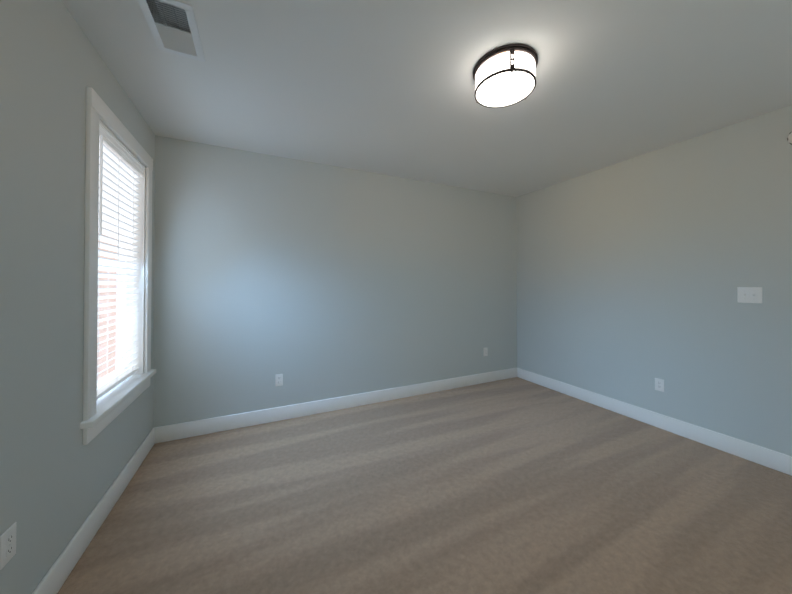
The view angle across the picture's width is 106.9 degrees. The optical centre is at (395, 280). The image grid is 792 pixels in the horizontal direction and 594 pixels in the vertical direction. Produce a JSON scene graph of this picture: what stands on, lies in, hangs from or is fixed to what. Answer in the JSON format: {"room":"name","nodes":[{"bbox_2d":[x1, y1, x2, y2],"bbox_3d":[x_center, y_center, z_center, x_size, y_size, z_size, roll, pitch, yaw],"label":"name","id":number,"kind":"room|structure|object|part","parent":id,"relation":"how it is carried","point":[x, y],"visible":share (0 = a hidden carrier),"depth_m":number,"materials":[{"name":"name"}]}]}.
{"room":"empty bedroom","nodes":[
{"label":"empty bedroom","id":0,"kind":"room"},
{"bbox_2d":[0,0,154,593],"bbox_3d":[-1.330,0.049,0.783,0.150,2.600,3.670,0,-1,-25],"label":"wall","id":1,"kind":"structure","parent":0,"point":[57,478],"depth_m":1.22,"materials":[{"name":"grey paint"}]},
{"bbox_2d":[0,522,16,569],"bbox_3d":[-1.365,0.931,1.034,0.008,0.115,0.070,0,-1,-25],"label":"electrical outlet","id":2,"kind":"object","parent":1,"relation":"attached to","point":[7,544],"visible":1,"depth_m":1.03,"materials":[{"name":"white plastic"}]},
{"bbox_2d":[83,105,98,420],"bbox_3d":[-1.584,-0.094,1.527,0.020,1.600,0.090,0,-1,-25],"label":"window trim leg","id":3,"kind":"object","parent":1,"relation":"attached to","point":[91,272],"visible":1,"depth_m":1.50,"materials":[{"name":"white"}]},
{"bbox_2d":[32,428,154,593],"bbox_3d":[-1.252,1.282,0.799,0.016,0.135,3.654,0,-1,-25],"label":"baseboard","id":4,"kind":"structure","parent":1,"relation":"attached to","point":[53,580],"depth_m":1.52,"materials":[{"name":"white wood"}]},
{"bbox_2d":[83,378,149,444],"bbox_3d":[-1.770,0.787,1.912,0.018,0.090,0.960,0,-1,-25],"label":"apron","id":5,"kind":"object","parent":1,"relation":"attached to","point":[90,434],"visible":0.52,"depth_m":1.73,"materials":[{"name":"white wood"}]},
{"bbox_2d":[80,369,155,429],"bbox_3d":[-1.802,0.726,1.897,0.155,0.032,1.010,0,-1,-25],"label":"stool","id":6,"kind":"object","parent":1,"relation":"attached to","point":[111,400],"visible":0.6,"depth_m":1.80,"materials":[{"name":"white wood"}]},
{"bbox_2d":[86,86,152,170],"bbox_3d":[-1.767,-0.938,1.930,0.023,0.095,0.960,0,-1,-25],"label":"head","id":7,"kind":"object","parent":1,"relation":"attached to","point":[110,120],"visible":0.9,"depth_m":1.76},
{"bbox_2d":[97,119,145,399],"bbox_3d":[-1.845,-0.091,1.885,0.150,1.600,0.780,0,-1,-25],"label":"window","id":8,"kind":"structure","parent":1,"relation":"in","point":[138,321],"depth_m":2.23,"materials":[{"name":"white"}]},
{"bbox_2d":[99,139,134,171],"bbox_3d":[-1.825,-0.854,1.902,0.056,0.045,0.744,0,-1,-25],"label":"blind headrail","id":9,"kind":"object","parent":8,"relation":"attached to","point":[117,156],"visible":0.07,"depth_m":1.95,"materials":[{"name":"white plastic"}]},
{"bbox_2d":[97,135,108,394],"bbox_3d":[-1.685,-0.088,1.656,0.109,1.481,0.036,0,-1,17],"label":"blind cord","id":10,"kind":"object","parent":9,"relation":"hanging from","point":[100,184],"depth_m":1.64,"materials":[{"name":"white fabric"}]},
{"bbox_2d":[117,189,118,368],"bbox_3d":[-1.824,-0.086,1.894,0.050,1.481,0.002,0,-1,-25],"label":"blind cord","id":11,"kind":"object","parent":9,"relation":"hanging from","point":[118,189],"depth_m":1.90,"materials":[{"name":"white fabric"}]},
{"bbox_2d":[97,141,139,389],"bbox_3d":[-1.824,-0.076,1.895,0.046,1.449,0.744,0,-1,-25],"label":"window blind slats","id":12,"kind":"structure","parent":9,"relation":"hanging from","point":[120,174],"depth_m":1.93,"materials":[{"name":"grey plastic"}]},
{"bbox_2d":[99,123,143,176],"bbox_3d":[-1.791,-0.839,1.917,0.018,0.075,0.748,0,-1,-25],"label":"blind valance","id":13,"kind":"object","parent":9,"relation":"attached to","point":[114,145],"visible":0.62,"depth_m":1.88,"materials":[{"name":"white plastic"}]},
{"bbox_2d":[123,194,133,370],"bbox_3d":[-1.931,-0.084,2.123,0.050,1.481,0.002,0,-1,-25],"label":"blind cord","id":14,"kind":"object","parent":9,"relation":"hanging from","point":[133,194],"depth_m":2.13,"materials":[{"name":"white fabric"}]},
{"bbox_3d":[-1.825,0.663,1.887,0.052,0.022,0.744,0,-1,-25],"label":"window blind bottom rail","id":15,"kind":"part","parent":8,"relation":"part of","materials":[{"name":"white plastic"}]},
{"bbox_2d":[144,167,151,372],"bbox_3d":[-1.953,-0.086,2.315,0.020,1.600,0.090,0,-1,-25],"label":"window trim leg","id":16,"kind":"object","parent":1,"relation":"attached to","point":[148,276],"visible":1,"depth_m":2.29,"materials":[{"name":"white"}]},
{"bbox_2d":[153,135,516,427],"bbox_3d":[-0.177,0.074,3.432,4.485,2.600,0.150,0,-1,-25],"label":"wall","id":17,"kind":"structure","parent":0,"point":[311,281],"depth_m":3.03,"materials":[{"name":"grey paint"}]},
{"bbox_2d":[275,374,282,385],"bbox_3d":[-1.148,0.974,2.882,0.070,0.115,0.008,0,-1,-25],"label":"electrical outlet","id":18,"kind":"object","parent":17,"relation":"attached to","point":[278,379],"visible":1,"depth_m":2.88,"materials":[{"name":"white plastic"}]},
{"bbox_2d":[154,368,516,443],"bbox_3d":[-0.142,1.306,3.345,4.185,0.135,0.016,0,-1,-25],"label":"baseboard","id":19,"kind":"structure","parent":17,"relation":"attached to","point":[166,433],"depth_m":3.00,"materials":[{"name":"white wood"}]},
{"bbox_2d":[483,348,487,355],"bbox_3d":[1.217,0.965,3.989,0.070,0.115,0.008,0,-1,-25],"label":"electrical outlet","id":20,"kind":"object","parent":17,"relation":"attached to","point":[485,351],"visible":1,"depth_m":3.98,"materials":[{"name":"white plastic"}]},
{"bbox_2d":[57,377,791,593],"bbox_3d":[0.633,1.408,1.689,4.485,0.100,3.970,0,-1,-25],"label":"floor","id":21,"kind":"structure","parent":0,"point":[516,485],"depth_m":1.74,"materials":[{"name":"carpet"}]},
{"bbox_2d":[62,0,791,196],"bbox_3d":[0.633,-1.317,1.716,4.485,0.150,3.970,0,-1,-25],"label":"ceiling","id":22,"kind":"structure","parent":0,"point":[386,87],"depth_m":1.80,"materials":[{"name":"white paint"}]},
{"bbox_2d":[138,0,205,61],"bbox_3d":[-1.095,-1.288,1.447,0.213,0.113,0.370,0,-1,-25],"label":"ceiling vent","id":23,"kind":"object","parent":22,"relation":"in","point":[175,40],"visible":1,"depth_m":1.46,"materials":[{"name":"grey metal"}]},
{"bbox_2d":[473,43,537,107],"bbox_3d":[0.633,-1.172,1.714,0.354,0.141,0.354,0,-1,-25],"label":"drum light","id":24,"kind":"object","parent":22,"relation":"attached to","point":[503,75],"visible":0.98,"depth_m":1.62,"materials":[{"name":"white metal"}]},
{"bbox_3d":[0.633,-1.166,1.714,0.328,0.092,0.328,0,-1,-25],"label":"lamp shade","id":25,"kind":"part","parent":24,"relation":"part of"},
{"bbox_2d":[476,71,534,106],"bbox_3d":[0.633,-1.113,1.714,0.320,0.003,0.320,0,-1,-25],"label":"diffuser","id":26,"kind":"object","parent":24,"relation":"attached to","point":[497,88],"depth_m":1.70,"materials":[{"name":"white glass"}]},
{"bbox_2d":[516,105,791,455],"bbox_3d":[2.595,0.067,2.622,0.150,2.600,3.670,0,-1,-25],"label":"wall","id":27,"kind":"structure","parent":0,"point":[634,273],"depth_m":2.62,"materials":[{"name":"grey paint"}]},
{"bbox_2d":[517,368,791,475],"bbox_3d":[2.269,1.304,3.111,0.016,0.135,2.454,0,-1,-25],"label":"baseboard","id":28,"kind":"structure","parent":27,"relation":"attached to","point":[771,459],"depth_m":2.60,"materials":[{"name":"white wood"}]},
{"bbox_2d":[655,378,663,391],"bbox_3d":[2.452,0.968,2.733,0.008,0.115,0.070,0,-1,-25],"label":"electrical outlet","id":29,"kind":"object","parent":27,"relation":"attached to","point":[659,384],"visible":1,"depth_m":2.73,"materials":[{"name":"white plastic"}]},
{"bbox_2d":[737,287,762,302],"bbox_3d":[2.683,0.108,2.231,0.022,0.120,0.126,0,-1,-25],"label":"light switch","id":30,"kind":"object","parent":27,"relation":"attached to","point":[749,294],"visible":1,"depth_m":2.23,"materials":[{"name":"white plastic"}]},
{"bbox_2d":[787,132,791,144],"bbox_3d":[2.787,-0.999,2.010,0.030,0.132,0.133,0,-1,-25],"label":"smoke detector","id":31,"kind":"object","parent":27,"relation":"attached to","point":[789,138],"visible":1,"depth_m":2.05,"materials":[{"name":"white plastic"}]},
{"label":"outside","id":32,"kind":"structure","parent":0,"visible":0},
{"bbox_2d":[97,227,116,379],"bbox_3d":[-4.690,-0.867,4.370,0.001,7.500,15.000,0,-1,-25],"label":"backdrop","id":33,"kind":"structure","parent":32,"point":[110,328],"depth_m":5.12,"materials":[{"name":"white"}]}
]}

